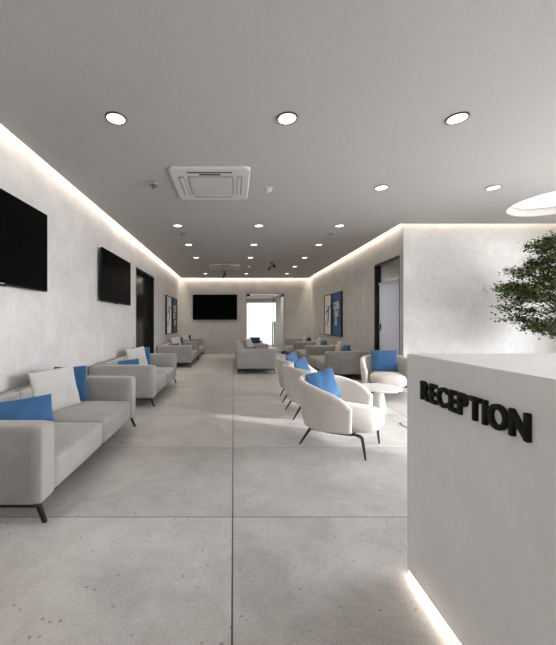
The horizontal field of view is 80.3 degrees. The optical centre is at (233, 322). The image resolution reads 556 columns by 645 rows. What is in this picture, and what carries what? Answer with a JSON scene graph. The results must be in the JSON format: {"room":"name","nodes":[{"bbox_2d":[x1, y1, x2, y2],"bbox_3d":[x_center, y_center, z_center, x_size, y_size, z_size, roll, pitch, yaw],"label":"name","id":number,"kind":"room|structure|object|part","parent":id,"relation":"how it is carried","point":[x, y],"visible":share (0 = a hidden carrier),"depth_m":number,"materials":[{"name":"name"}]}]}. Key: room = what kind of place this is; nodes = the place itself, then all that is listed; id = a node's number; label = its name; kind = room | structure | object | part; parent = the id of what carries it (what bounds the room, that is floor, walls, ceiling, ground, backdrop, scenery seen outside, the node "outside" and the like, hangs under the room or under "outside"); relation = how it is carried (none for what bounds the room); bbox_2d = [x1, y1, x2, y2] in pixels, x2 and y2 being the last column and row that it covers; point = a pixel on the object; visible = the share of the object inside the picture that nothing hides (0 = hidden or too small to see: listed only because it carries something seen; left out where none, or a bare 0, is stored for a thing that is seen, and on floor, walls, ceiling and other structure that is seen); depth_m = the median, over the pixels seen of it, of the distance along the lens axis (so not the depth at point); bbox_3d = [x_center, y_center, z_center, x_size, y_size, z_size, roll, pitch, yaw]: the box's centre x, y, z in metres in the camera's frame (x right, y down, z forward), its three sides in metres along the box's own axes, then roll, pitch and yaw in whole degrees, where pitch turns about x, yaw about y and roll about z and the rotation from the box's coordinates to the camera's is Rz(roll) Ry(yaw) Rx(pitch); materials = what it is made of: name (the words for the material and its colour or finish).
{"room":"reception waiting area","nodes":[
{"label":"reception waiting area","id":0,"kind":"room"},
{"bbox_2d":[0,124,178,392],"bbox_3d":[-2.350,-0.380,4.725,0.200,3.360,17.850,0,0,0],"label":"wall","id":1,"kind":"structure","parent":0,"point":[67,324],"depth_m":4.39,"materials":[{"name":"white paint"}]},
{"bbox_2d":[0,188,46,291],"bbox_3d":[-2.201,-0.794,3.030,0.098,0.902,1.500,0,0,0],"label":"television","id":2,"kind":"object","parent":1,"relation":"attached to","point":[23,228],"visible":1,"depth_m":3.33,"materials":[{"name":"black"}]},
{"bbox_2d":[100,247,130,305],"bbox_3d":[-2.201,-0.794,6.100,0.098,0.902,1.480,0,0,0],"label":"television","id":3,"kind":"object","parent":1,"relation":"attached to","point":[115,272],"visible":1,"depth_m":5.90,"materials":[{"name":"black plastic"}]},
{"bbox_2d":[136,267,153,352],"bbox_3d":[-2.348,0.007,8.367,0.204,2.585,1.705,0,0,0],"label":"door","id":4,"kind":"structure","parent":1,"relation":"in","point":[144,281],"depth_m":8.79,"materials":[{"name":"black metal"}]},
{"bbox_2d":[165,295,171,334],"bbox_3d":[-2.223,-0.255,11.200,0.055,1.310,0.900,0,0,0],"label":"framed painting","id":5,"kind":"object","parent":1,"relation":"attached to","point":[168,299],"visible":1,"depth_m":11.11,"materials":[{"name":"black paper"}]},
{"bbox_2d":[172,297,176,333],"bbox_3d":[-2.223,-0.255,12.270,0.055,1.310,0.920,0,0,0],"label":"framed painting","id":6,"kind":"object","parent":1,"relation":"attached to","point":[174,300],"visible":0.92,"depth_m":12.22,"materials":[{"name":"black paper"}]},
{"bbox_2d":[0,346,455,644],"bbox_3d":[2.000,1.360,7.000,9.200,0.120,22.600,0,0,0],"label":"floor","id":7,"kind":"structure","parent":0,"point":[207,520],"depth_m":1.98,"materials":[{"name":"concrete"}]},
{"bbox_2d":[0,376,135,522],"bbox_3d":[-1.718,0.967,3.075,1.010,0.667,2.028,0,0,0],"label":"sofa","id":8,"kind":"object","parent":7,"relation":"on","point":[36,456],"visible":0.71,"depth_m":2.38,"materials":[{"name":"fabric"}]},
{"bbox_2d":[0,392,19,401],"bbox_3d":[-2.030,0.785,2.660,0.082,0.304,0.824,0,0,0],"label":"cushion","id":9,"kind":"object","parent":8,"relation":"on","point":[11,396],"depth_m":2.93,"materials":[{"name":"fabric"}]},
{"bbox_3d":[-2.130,0.914,3.075,0.184,0.506,1.662,0,0,0],"label":"backrest","id":10,"kind":"part","parent":8,"relation":"part of","materials":[{"name":"fabric"}]},
{"bbox_2d":[18,386,32,398],"bbox_3d":[-2.030,0.785,3.490,0.082,0.304,0.824,0,0,0],"label":"cushion","id":11,"kind":"object","parent":8,"relation":"on","point":[26,392],"depth_m":3.14,"materials":[{"name":"fabric"}]},
{"bbox_2d":[0,394,53,420],"bbox_3d":[-1.802,0.785,2.824,0.440,0.265,0.138,0,0,-41],"label":"throw pillow","id":12,"kind":"object","parent":8,"relation":"on","point":[38,407],"visible":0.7,"depth_m":2.81,"materials":[{"name":"blue fabric"}]},
{"bbox_3d":[-1.720,0.914,2.152,1.006,0.510,0.183,0,0,0],"label":"armrest","id":13,"kind":"part","parent":8,"relation":"part of","materials":[{"name":"fabric"}]},
{"bbox_3d":[-1.250,1.240,2.121,0.067,0.120,0.029,0,0,0],"label":"leg","id":14,"kind":"part","parent":8,"relation":"part of","materials":[{"name":"black metal"}]},
{"bbox_2d":[28,365,80,410],"bbox_3d":[-1.882,0.710,3.452,0.174,0.457,0.525,0,0,22],"label":"throw pillow","id":15,"kind":"object","parent":8,"relation":"on","point":[60,383],"visible":0.77,"depth_m":3.42,"materials":[{"name":"fabric"}]},
{"bbox_3d":[-1.732,1.173,3.075,0.935,0.019,1.990,0,0,0],"label":"metal frame","id":16,"kind":"part","parent":8,"relation":"part of","materials":[{"name":"black"}]},
{"bbox_2d":[54,366,86,399],"bbox_3d":[-1.902,0.713,3.806,0.384,0.417,0.112,0,0,1],"label":"throw pillow","id":17,"kind":"object","parent":8,"relation":"on","point":[79,371],"visible":0.45,"depth_m":3.79,"materials":[{"name":"blue fabric"}]},
{"bbox_2d":[54,422,101,487],"bbox_3d":[-1.639,1.045,2.660,0.852,0.286,0.845,0,0,0],"label":"seat cushion","id":18,"kind":"object","parent":8,"relation":"on","point":[75,442],"depth_m":2.62,"materials":[{"name":"fabric"}]},
{"bbox_2d":[53,401,129,442],"bbox_3d":[-1.639,1.045,3.490,0.852,0.286,0.845,0,0,0],"label":"seat cushion","id":19,"kind":"object","parent":8,"relation":"on","point":[112,415],"depth_m":3.34,"materials":[{"name":"fabric"}]},
{"bbox_3d":[-1.720,0.914,3.998,1.006,0.510,0.183,0,0,0],"label":"armrest","id":20,"kind":"part","parent":8,"relation":"part of","materials":[{"name":"fabric"}]},
{"bbox_2d":[89,353,176,406],"bbox_3d":[-1.718,0.967,5.995,1.010,0.667,2.028,0,0,0],"label":"sofa","id":21,"kind":"object","parent":7,"relation":"on","point":[151,379],"visible":0.64,"depth_m":5.00,"materials":[{"name":"fabric"}]},
{"bbox_3d":[-2.130,0.914,5.995,0.184,0.506,1.662,0,0,0],"label":"backrest","id":22,"kind":"part","parent":21,"relation":"part of","materials":[{"name":"fabric"}]},
{"bbox_2d":[104,358,123,364],"bbox_3d":[-2.030,0.785,5.580,0.082,0.304,0.824,0,0,0],"label":"cushion","id":23,"kind":"object","parent":21,"relation":"on","point":[114,362],"depth_m":5.48,"materials":[{"name":"fabric"}]},
{"bbox_3d":[-1.720,0.914,5.072,1.006,0.510,0.183,0,0,0],"label":"armrest","id":24,"kind":"part","parent":21,"relation":"part of","materials":[{"name":"fabric"}]},
{"bbox_2d":[118,359,138,364],"bbox_3d":[-1.853,0.785,5.744,0.440,0.265,0.138,0,0,-41],"label":"throw pillow","id":25,"kind":"object","parent":21,"relation":"on","point":[132,361],"visible":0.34,"depth_m":5.74,"materials":[{"name":"blue fabric"}]},
{"bbox_2d":[125,346,147,364],"bbox_3d":[-1.882,0.710,6.372,0.174,0.457,0.525,0,0,22],"label":"throw pillow","id":26,"kind":"object","parent":21,"relation":"on","point":[134,353],"visible":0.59,"depth_m":6.35,"materials":[{"name":"fabric"}]},
{"bbox_2d":[144,347,149,364],"bbox_3d":[-1.902,0.713,6.726,0.384,0.417,0.112,0,0,1],"label":"throw pillow","id":27,"kind":"object","parent":21,"relation":"on","point":[147,349],"visible":0.33,"depth_m":6.71,"materials":[{"name":"blue fabric"}]},
{"bbox_3d":[-1.732,1.173,5.995,0.935,0.019,1.990,0,0,0],"label":"metal frame","id":28,"kind":"part","parent":21,"relation":"part of","materials":[{"name":"black"}]},
{"bbox_2d":[156,373,165,393],"bbox_3d":[-1.639,1.045,5.580,0.852,0.286,0.845,0,0,0],"label":"seat cushion","id":29,"kind":"object","parent":21,"relation":"on","point":[160,377],"depth_m":5.55,"materials":[{"name":"fabric"}]},
{"bbox_3d":[-1.720,0.914,6.918,1.006,0.510,0.183,0,0,0],"label":"armrest","id":30,"kind":"part","parent":21,"relation":"part of","materials":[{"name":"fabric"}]},
{"bbox_2d":[156,367,174,384],"bbox_3d":[-1.639,1.045,6.410,0.852,0.286,0.845,0,0,0],"label":"seat cushion","id":31,"kind":"object","parent":21,"relation":"on","point":[169,371],"depth_m":6.31,"materials":[{"name":"fabric"}]},
{"bbox_2d":[157,341,198,366],"bbox_3d":[-1.718,0.967,10.390,1.010,0.667,2.028,0,0,0],"label":"sofa","id":32,"kind":"object","parent":7,"relation":"on","point":[186,353],"visible":0.73,"depth_m":9.38,"materials":[{"name":"fabric"}]},
{"bbox_3d":[-1.720,0.914,9.467,1.006,0.510,0.183,0,0,0],"label":"armrest","id":33,"kind":"part","parent":32,"relation":"part of","materials":[{"name":"fabric"}]},
{"bbox_2d":[170,337,180,344],"bbox_3d":[-1.882,0.710,10.767,0.174,0.457,0.525,0,0,22],"label":"throw pillow","id":34,"kind":"object","parent":32,"relation":"on","point":[177,339],"visible":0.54,"depth_m":10.71,"materials":[{"name":"fabric"}]},
{"bbox_3d":[-1.720,0.914,11.312,1.006,0.510,0.183,0,0,0],"label":"armrest","id":35,"kind":"part","parent":32,"relation":"part of","materials":[{"name":"fabric"}]},
{"bbox_2d":[191,339,203,358],"bbox_3d":[-1.718,0.967,12.421,1.010,0.667,2.028,0,0,0],"label":"sofa","id":36,"kind":"object","parent":7,"relation":"on","point":[201,341],"visible":0.14,"depth_m":13.25,"materials":[{"name":"fabric"}]},
{"bbox_2d":[181,335,188,340],"bbox_3d":[-1.882,0.710,12.798,0.174,0.457,0.525,0,0,22],"label":"throw pillow","id":37,"kind":"object","parent":36,"relation":"on","point":[185,337],"visible":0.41,"depth_m":12.77,"materials":[{"name":"fabric"}]},
{"bbox_3d":[-1.720,0.914,13.344,1.006,0.510,0.183,0,0,0],"label":"armrest","id":38,"kind":"part","parent":36,"relation":"part of","materials":[{"name":"fabric"}]},
{"bbox_2d":[235,340,265,354],"bbox_3d":[0.572,0.967,11.219,1.010,0.667,2.028,0,0,0],"label":"sofa","id":39,"kind":"object","parent":7,"relation":"on","point":[236,341],"visible":0.24,"depth_m":11.13,"materials":[{"name":"fabric"}]},
{"bbox_2d":[250,337,259,342],"bbox_3d":[0.790,0.726,11.948,0.361,0.379,0.133,0,0,3],"label":"throw pillow","id":40,"kind":"object","parent":39,"relation":"on","point":[253,339],"visible":0.47,"depth_m":11.91,"materials":[{"name":"blue fabric"}]},
{"bbox_2d":[236,344,275,373],"bbox_3d":[0.572,0.967,9.185,1.010,0.667,2.028,0,0,0],"label":"sofa","id":41,"kind":"object","parent":7,"relation":"on","point":[262,357],"visible":1,"depth_m":8.17,"materials":[{"name":"fabric"}]},
{"bbox_2d":[246,339,252,346],"bbox_3d":[0.478,0.694,9.470,0.202,0.441,0.500,0,0,18],"label":"throw pillow","id":42,"kind":"object","parent":41,"relation":"on","point":[248,341],"visible":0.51,"depth_m":9.32,"materials":[{"name":"grey fabric"}]},
{"bbox_3d":[0.570,0.914,10.107,1.006,0.510,0.183,0,0,0],"label":"armrest","id":43,"kind":"part","parent":41,"relation":"part of","materials":[{"name":"fabric"}]},
{"bbox_3d":[0.557,1.173,9.185,0.935,0.019,1.990,0,0,0],"label":"metal frame","id":44,"kind":"part","parent":41,"relation":"part of","materials":[{"name":"black metal"}]},
{"bbox_2d":[276,356,313,402],"bbox_3d":[1.144,0.948,5.502,0.865,0.713,0.885,0,0,4],"label":"armchair","id":45,"kind":"object","parent":7,"relation":"on","point":[280,360],"visible":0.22,"depth_m":5.33,"materials":[{"name":"white fabric"}]},
{"bbox_2d":[286,351,297,361],"bbox_3d":[1.009,0.696,5.524,0.167,0.408,0.438,0,0,28],"label":"throw pillow","id":46,"kind":"object","parent":45,"relation":"on","point":[292,356],"visible":0.39,"depth_m":5.46,"materials":[{"name":"blue fabric"}]},
{"bbox_2d":[282,363,317,419],"bbox_3d":[1.124,0.948,4.614,0.865,0.713,0.885,0,0,-2],"label":"armchair","id":47,"kind":"object","parent":7,"relation":"on","point":[291,374],"visible":0.28,"depth_m":4.38,"materials":[{"name":"white fabric"}]},
{"bbox_3d":[0.881,1.195,4.358,0.189,0.219,0.033,0,0,-6],"label":"leg","id":48,"kind":"part","parent":47,"relation":"part of","materials":[{"name":"brown metal"}]},
{"bbox_2d":[294,356,310,370],"bbox_3d":[0.988,0.696,4.630,0.168,0.408,0.437,0,0,30],"label":"throw pillow","id":49,"kind":"object","parent":47,"relation":"on","point":[302,363],"visible":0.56,"depth_m":4.58,"materials":[{"name":"blue fabric"}]},
{"bbox_2d":[284,339,316,352],"bbox_3d":[2.593,0.967,12.421,1.010,0.667,2.028,0,0,0],"label":"sofa","id":50,"kind":"object","parent":7,"relation":"on","point":[288,343],"visible":0.27,"depth_m":13.25,"materials":[{"name":"fabric"}]},
{"bbox_2d":[285,345,292,351],"bbox_3d":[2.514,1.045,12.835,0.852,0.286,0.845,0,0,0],"label":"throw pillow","id":51,"kind":"object","parent":50,"relation":"on","point":[286,346],"depth_m":12.85,"materials":[{"name":"fabric"}]},
{"bbox_3d":[2.595,0.914,13.344,1.006,0.510,0.183,0,0,0],"label":"armrest","id":52,"kind":"part","parent":50,"relation":"part of","materials":[{"name":"fabric"}]},
{"bbox_2d":[293,341,335,358],"bbox_3d":[2.593,0.967,10.390,1.010,0.667,2.028,0,0,0],"label":"sofa","id":53,"kind":"object","parent":7,"relation":"on","point":[300,348],"visible":0.27,"depth_m":11.14,"materials":[{"name":"fabric"}]},
{"bbox_2d":[295,349,304,357],"bbox_3d":[2.514,1.045,10.805,0.852,0.286,0.845,0,0,0],"label":"seat cushion","id":54,"kind":"object","parent":53,"relation":"on","point":[297,351],"depth_m":10.67,"materials":[{"name":"fabric"}]},
{"bbox_3d":[2.595,0.914,11.312,1.006,0.510,0.183,0,0,0],"label":"armrest","id":55,"kind":"part","parent":53,"relation":"part of","materials":[{"name":"fabric"}]},
{"bbox_2d":[316,338,321,344],"bbox_3d":[2.789,0.707,10.691,0.199,0.414,0.440,0,0,4],"label":"throw pillow","id":56,"kind":"object","parent":53,"relation":"on","point":[319,340],"visible":0.48,"depth_m":10.52,"materials":[{"name":"grey fabric"}]},
{"bbox_3d":[2.595,0.914,9.467,1.006,0.510,0.183,0,0,0],"label":"armrest","id":57,"kind":"part","parent":53,"relation":"part of","materials":[{"name":"fabric"}]},
{"bbox_2d":[307,346,369,374],"bbox_3d":[2.593,0.967,8.359,1.010,0.667,2.028,0,0,0],"label":"sofa","id":58,"kind":"object","parent":7,"relation":"on","point":[319,357],"visible":0.8,"depth_m":7.35,"materials":[{"name":"fabric"}]},
{"bbox_2d":[308,355,324,366],"bbox_3d":[2.514,1.045,8.774,0.852,0.286,0.845,0,0,0],"label":"seat cushion","id":59,"kind":"object","parent":58,"relation":"on","point":[311,358],"depth_m":8.73,"materials":[{"name":"fabric"}]},
{"bbox_2d":[316,359,324,369],"bbox_3d":[2.514,1.045,7.944,0.852,0.286,0.845,0,0,0],"label":"seat cushion","id":60,"kind":"object","parent":58,"relation":"on","point":[320,363],"depth_m":7.92,"materials":[{"name":"fabric"}]},
{"bbox_3d":[2.595,0.914,9.281,1.006,0.510,0.183,0,0,0],"label":"armrest","id":61,"kind":"part","parent":58,"relation":"part of","materials":[{"name":"fabric"}]},
{"bbox_3d":[2.607,1.173,8.359,0.935,0.019,1.990,0,0,0],"label":"metal frame","id":62,"kind":"part","parent":58,"relation":"part of","materials":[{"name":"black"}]},
{"bbox_2d":[335,341,342,350],"bbox_3d":[2.789,0.707,8.660,0.199,0.414,0.440,0,0,4],"label":"throw pillow","id":63,"kind":"object","parent":58,"relation":"on","point":[339,345],"visible":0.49,"depth_m":8.52,"materials":[{"name":"grey fabric"}]},
{"bbox_2d":[341,345,349,350],"bbox_3d":[2.791,0.737,8.149,0.166,0.355,0.360,0,0,-6],"label":"throw pillow","id":64,"kind":"object","parent":58,"relation":"on","point":[345,347],"visible":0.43,"depth_m":8.06,"materials":[{"name":"blue fabric"}]},
{"bbox_3d":[2.595,0.914,7.436,1.006,0.510,0.183,0,0,0],"label":"armrest","id":65,"kind":"part","parent":58,"relation":"part of","materials":[{"name":"fabric"}]},
{"bbox_2d":[297,373,384,460],"bbox_3d":[1.133,0.948,3.488,0.865,0.713,0.885,0,0,37],"label":"armchair","id":66,"kind":"object","parent":7,"relation":"on","point":[322,411],"visible":0.93,"depth_m":3.20,"materials":[{"name":"fabric"}]},
{"bbox_3d":[0.783,1.195,3.442,0.189,0.219,0.033,0,0,33],"label":"leg","id":67,"kind":"part","parent":66,"relation":"part of","materials":[{"name":"brown metal"}]},
{"bbox_2d":[306,367,340,397],"bbox_3d":[0.995,0.706,3.617,0.435,0.391,0.164,0,0,-28],"label":"throw pillow","id":68,"kind":"object","parent":66,"relation":"on","point":[324,379],"visible":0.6,"depth_m":3.58,"materials":[{"name":"blue fabric"}]},
{"bbox_3d":[1.181,1.181,3.104,0.158,0.240,0.035,0,0,33],"label":"leg","id":69,"kind":"part","parent":66,"relation":"part of","materials":[{"name":"brown metal"}]},
{"bbox_3d":[1.202,0.973,3.437,0.690,0.211,0.552,0,0,37],"label":"seat","id":70,"kind":"part","parent":66,"relation":"part of","materials":[{"name":"fabric"}]},
{"bbox_3d":[1.516,1.181,3.551,0.158,0.240,0.035,0,0,41],"label":"leg","id":71,"kind":"part","parent":66,"relation":"part of","materials":[{"name":"brown metal"}]},
{"bbox_2d":[362,383,402,412],"bbox_3d":[2.130,1.121,4.770,0.626,0.357,0.626,0,0,0],"label":"coffee table","id":72,"kind":"object","parent":7,"relation":"on","point":[379,389],"visible":0.74,"depth_m":4.70,"materials":[{"name":"white paint"}]},
{"bbox_2d":[360,354,406,393],"bbox_3d":[2.691,0.948,5.720,0.885,0.713,0.865,0,0,18],"label":"armchair","id":73,"kind":"object","parent":7,"relation":"on","point":[399,378],"visible":0.6,"depth_m":5.64,"materials":[{"name":"white fabric"}]},
{"bbox_2d":[370,350,397,371],"bbox_3d":[2.710,0.688,5.870,0.454,0.370,0.163,0,0,6],"label":"throw pillow","id":74,"kind":"object","parent":73,"relation":"on","point":[380,360],"visible":1,"depth_m":5.82,"materials":[{"name":"blue fabric"}]},
{"bbox_3d":[2.665,0.973,5.638,0.552,0.211,0.690,0,0,18],"label":"seat","id":75,"kind":"part","parent":73,"relation":"part of","materials":[{"name":"fabric"}]},
{"bbox_2d":[407,354,555,644],"bbox_3d":[1.643,0.730,0.076,1.500,1.141,3.200,0,0,0],"label":"reception desk","id":76,"kind":"object","parent":7,"relation":"on","point":[481,499],"visible":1,"depth_m":1.18,"materials":[{"name":"white paint"}]},
{"bbox_2d":[420,381,531,442],"bbox_3d":[0.886,0.317,1.256,0.014,0.086,0.562,0,0,0],"label":"sign","id":77,"kind":"object","parent":76,"relation":"attached to","point":[511,420],"visible":1,"depth_m":1.15,"materials":[{"name":"black"}]},
{"bbox_2d":[407,354,555,397],"bbox_3d":[1.643,0.184,0.076,1.500,0.050,3.200,0,0,0],"label":"countertop","id":78,"kind":"structure","parent":76,"relation":"on","point":[535,373],"depth_m":1.23,"materials":[{"name":"white stone"}]},
{"bbox_3d":[5.000,1.060,4.920,0.620,0.480,0.620,0,0,0],"label":"planter","id":79,"kind":"object","parent":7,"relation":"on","visible":0},
{"bbox_2d":[483,230,555,339],"bbox_3d":[5.053,-0.265,4.928,2.005,2.342,1.778,0,0,-16],"label":"indoor tree","id":80,"kind":"object","parent":79,"relation":"in","point":[529,291],"visible":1,"depth_m":5.00,"materials":[{"name":"green plant"}]},
{"bbox_2d":[179,276,310,351],"bbox_3d":[0.465,-0.380,13.530,5.430,3.360,0.160,0,0,0],"label":"wall","id":81,"kind":"structure","parent":0,"point":[218,335],"depth_m":13.45,"materials":[{"name":"white paint"}]},
{"bbox_2d":[193,295,236,319],"bbox_3d":[-0.760,-0.623,13.401,1.820,1.047,0.098,0,0,0],"label":"television","id":82,"kind":"object","parent":81,"relation":"attached to","point":[205,307],"visible":1,"depth_m":13.35,"materials":[{"name":"black"}]},
{"bbox_2d":[200,352,289,353],"bbox_3d":[0.465,1.250,13.444,5.430,0.100,0.012,0,0,0],"label":"baseboard","id":83,"kind":"structure","parent":81,"relation":"attached to","point":[201,352],"depth_m":13.44,"materials":[{"name":"grey"}]},
{"bbox_2d":[246,294,284,353],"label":"door","id":84,"kind":"structure","parent":81,"relation":"in","point":[282,295],"depth_m":13.45,"materials":[{"name":"silver metal"}]},
{"bbox_2d":[247,294,281,298],"bbox_3d":[0.760,-1.370,15.865,3.320,0.100,4.510,0,0,0],"label":"ceiling","id":85,"kind":"structure","parent":0,"point":[275,295],"depth_m":16.55,"materials":[{"name":"paint"}]},
{"bbox_2d":[0,0,555,277],"bbox_3d":[2.085,-1.908,4.665,8.430,0.180,17.330,0,0,0],"label":"ceiling","id":86,"kind":"structure","parent":0,"point":[372,87],"depth_m":2.85,"materials":[{"name":"paint"}]},
{"bbox_2d":[105,111,126,124],"bbox_3d":[-1.045,-1.813,2.900,0.188,0.008,0.188,0,0,0],"label":"recessed light","id":87,"kind":"object","parent":86,"relation":"in","point":[115,118],"visible":1,"depth_m":2.90,"materials":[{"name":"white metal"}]},
{"bbox_2d":[106,113,124,123],"bbox_3d":[-1.045,-1.815,2.900,0.159,0.005,0.159,0,0,0],"label":"diffuser","id":88,"kind":"object","parent":87,"relation":"attached to","point":[113,118],"depth_m":2.90,"materials":[{"name":"white plastic"}]},
{"bbox_2d":[148,182,158,188],"bbox_3d":[-1.050,-1.788,4.280,0.150,0.059,0.150,0,0,0],"label":"sprinkler","id":89,"kind":"object","parent":86,"relation":"attached to","point":[153,185],"visible":1,"depth_m":4.25,"materials":[{"name":"silver metal"}]},
{"bbox_2d":[168,166,249,199],"bbox_3d":[-0.285,-1.797,4.270,0.970,0.042,0.970,0,0,0],"label":"air conditioner","id":90,"kind":"object","parent":86,"relation":"attached to","point":[190,182],"visible":1,"depth_m":4.14,"materials":[{"name":"grey plastic"}]},
{"bbox_3d":[-0.285,-1.784,4.270,0.570,0.003,0.570,0,0,0],"label":"grille frame","id":91,"kind":"part","parent":90,"relation":"part of","materials":[{"name":"grey plastic"}]},
{"bbox_2d":[189,177,231,194],"bbox_3d":[-0.285,-1.780,4.270,0.540,0.006,0.540,0,0,0],"label":"grille","id":92,"kind":"object","parent":90,"relation":"attached to","point":[197,185],"depth_m":4.23,"materials":[{"name":"white plastic"}]},
{"bbox_2d":[209,264,239,269],"bbox_3d":[-0.290,-1.797,10.600,0.970,0.042,0.970,0,0,0],"label":"air conditioner","id":93,"kind":"object","parent":86,"relation":"attached to","point":[212,266],"visible":1,"depth_m":10.40,"materials":[{"name":"grey plastic"}]},
{"bbox_2d":[216,266,232,268],"bbox_3d":[-0.290,-1.780,10.600,0.540,0.006,0.540,0,0,0],"label":"grille","id":94,"kind":"object","parent":93,"relation":"attached to","point":[217,267],"depth_m":10.53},
{"bbox_2d":[263,187,272,192],"bbox_3d":[0.468,-1.793,4.420,0.124,0.050,0.124,0,0,0],"label":"smoke detector","id":95,"kind":"object","parent":86,"relation":"attached to","point":[266,189],"visible":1,"depth_m":4.39,"materials":[{"name":"grey plastic"}]},
{"bbox_2d":[277,111,297,124],"bbox_3d":[0.477,-1.813,2.900,0.188,0.008,0.188,0,0,0],"label":"recessed light","id":96,"kind":"object","parent":86,"relation":"in","point":[285,118],"visible":1,"depth_m":2.90,"materials":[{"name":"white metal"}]},
{"bbox_2d":[278,113,295,123],"bbox_3d":[0.477,-1.815,2.900,0.159,0.005,0.159,0,0,0],"label":"diffuser","id":97,"kind":"object","parent":96,"relation":"attached to","point":[283,118],"depth_m":2.90,"materials":[{"name":"white plastic"}]},
{"bbox_2d":[374,185,388,190],"bbox_3d":[1.990,-1.813,4.390,0.188,0.008,0.188,0,0,0],"label":"recessed light","id":98,"kind":"object","parent":86,"relation":"in","point":[380,187],"visible":1,"depth_m":4.38,"materials":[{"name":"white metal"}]},
{"bbox_2d":[375,186,387,189],"bbox_3d":[1.990,-1.815,4.390,0.159,0.005,0.159,0,0,0],"label":"diffuser","id":99,"kind":"object","parent":98,"relation":"attached to","point":[377,187],"depth_m":4.38,"materials":[{"name":"white plastic"}]},
{"bbox_2d":[445,111,469,124],"bbox_3d":[1.990,-1.813,2.900,0.188,0.008,0.188,0,0,0],"label":"recessed light","id":100,"kind":"object","parent":86,"relation":"in","point":[457,118],"visible":1,"depth_m":2.90,"materials":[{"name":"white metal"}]},
{"bbox_2d":[447,113,467,123],"bbox_3d":[1.990,-1.815,2.900,0.159,0.005,0.159,0,0,0],"label":"diffuser","id":101,"kind":"object","parent":100,"relation":"attached to","point":[457,118],"depth_m":2.90,"materials":[{"name":"white plastic"}]},
{"bbox_2d":[485,185,501,190],"bbox_3d":[3.500,-1.813,4.390,0.188,0.008,0.188,0,0,0],"label":"recessed light","id":102,"kind":"object","parent":86,"relation":"in","point":[493,187],"visible":1,"depth_m":4.38,"materials":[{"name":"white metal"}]},
{"bbox_2d":[486,186,500,189],"bbox_3d":[3.500,-1.815,4.390,0.159,0.005,0.159,0,0,0],"label":"diffuser","id":103,"kind":"object","parent":102,"relation":"attached to","point":[490,187],"depth_m":4.38,"materials":[{"name":"white plastic"}]},
{"bbox_2d":[512,191,555,208],"bbox_3d":[5.000,-1.953,4.920,1.280,0.020,1.280,0,0,0],"label":"recessed light","id":104,"kind":"object","parent":86,"relation":"in","point":[548,199],"visible":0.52,"depth_m":5.28,"materials":[{"name":"white plastic"}]},
{"bbox_2d":[275,296,283,350],"bbox_3d":[0.760,-0.050,15.805,3.320,2.700,4.390,0,0,0],"label":"wall","id":105,"kind":"structure","parent":0,"point":[279,301],"depth_m":16.30,"materials":[{"name":"grey paint"}]},
{"bbox_2d":[247,299,274,345],"bbox_3d":[0.760,-0.010,18.050,3.080,2.620,0.100,0,0,0],"label":"window","id":106,"kind":"structure","parent":105,"relation":"in","point":[260,312],"depth_m":18.04,"materials":[{"name":"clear glass"}]},
{"bbox_2d":[311,224,410,391],"bbox_3d":[3.250,-0.380,9.875,0.140,3.360,7.550,0,0,0],"label":"wall","id":107,"kind":"structure","parent":0,"point":[353,274],"depth_m":8.10,"materials":[{"name":"white paint"}]},
{"bbox_2d":[324,294,331,335],"bbox_3d":[3.152,-0.250,10.860,0.055,1.340,0.820,0,0,0],"label":"framed painting","id":108,"kind":"object","parent":107,"relation":"attached to","point":[327,298],"visible":0.93,"depth_m":10.79,"materials":[{"name":"black paper"}]},
{"bbox_2d":[332,291,342,336],"bbox_3d":[3.152,-0.250,9.940,0.055,1.340,0.900,0,0,0],"label":"framed painting","id":109,"kind":"object","parent":107,"relation":"attached to","point":[337,297],"visible":1,"depth_m":9.85,"materials":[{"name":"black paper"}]},
{"bbox_2d":[374,255,399,354],"bbox_3d":[3.243,0.005,6.800,0.134,2.590,1.120,0,0,0],"label":"door","id":110,"kind":"structure","parent":107,"relation":"in","point":[386,273],"depth_m":6.92,"materials":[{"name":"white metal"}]},
{"bbox_3d":[3.284,-1.067,6.781,0.008,0.385,1.058,0,0,0],"label":"transom pane","id":111,"kind":"part","parent":110,"relation":"part of","materials":[{"name":"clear glass"}]},
{"bbox_2d":[411,224,555,353],"bbox_3d":[4.910,-0.380,6.160,3.180,3.360,0.120,0,0,0],"label":"wall","id":112,"kind":"structure","parent":0,"point":[451,264],"depth_m":6.10,"materials":[{"name":"white paint"}]}
]}

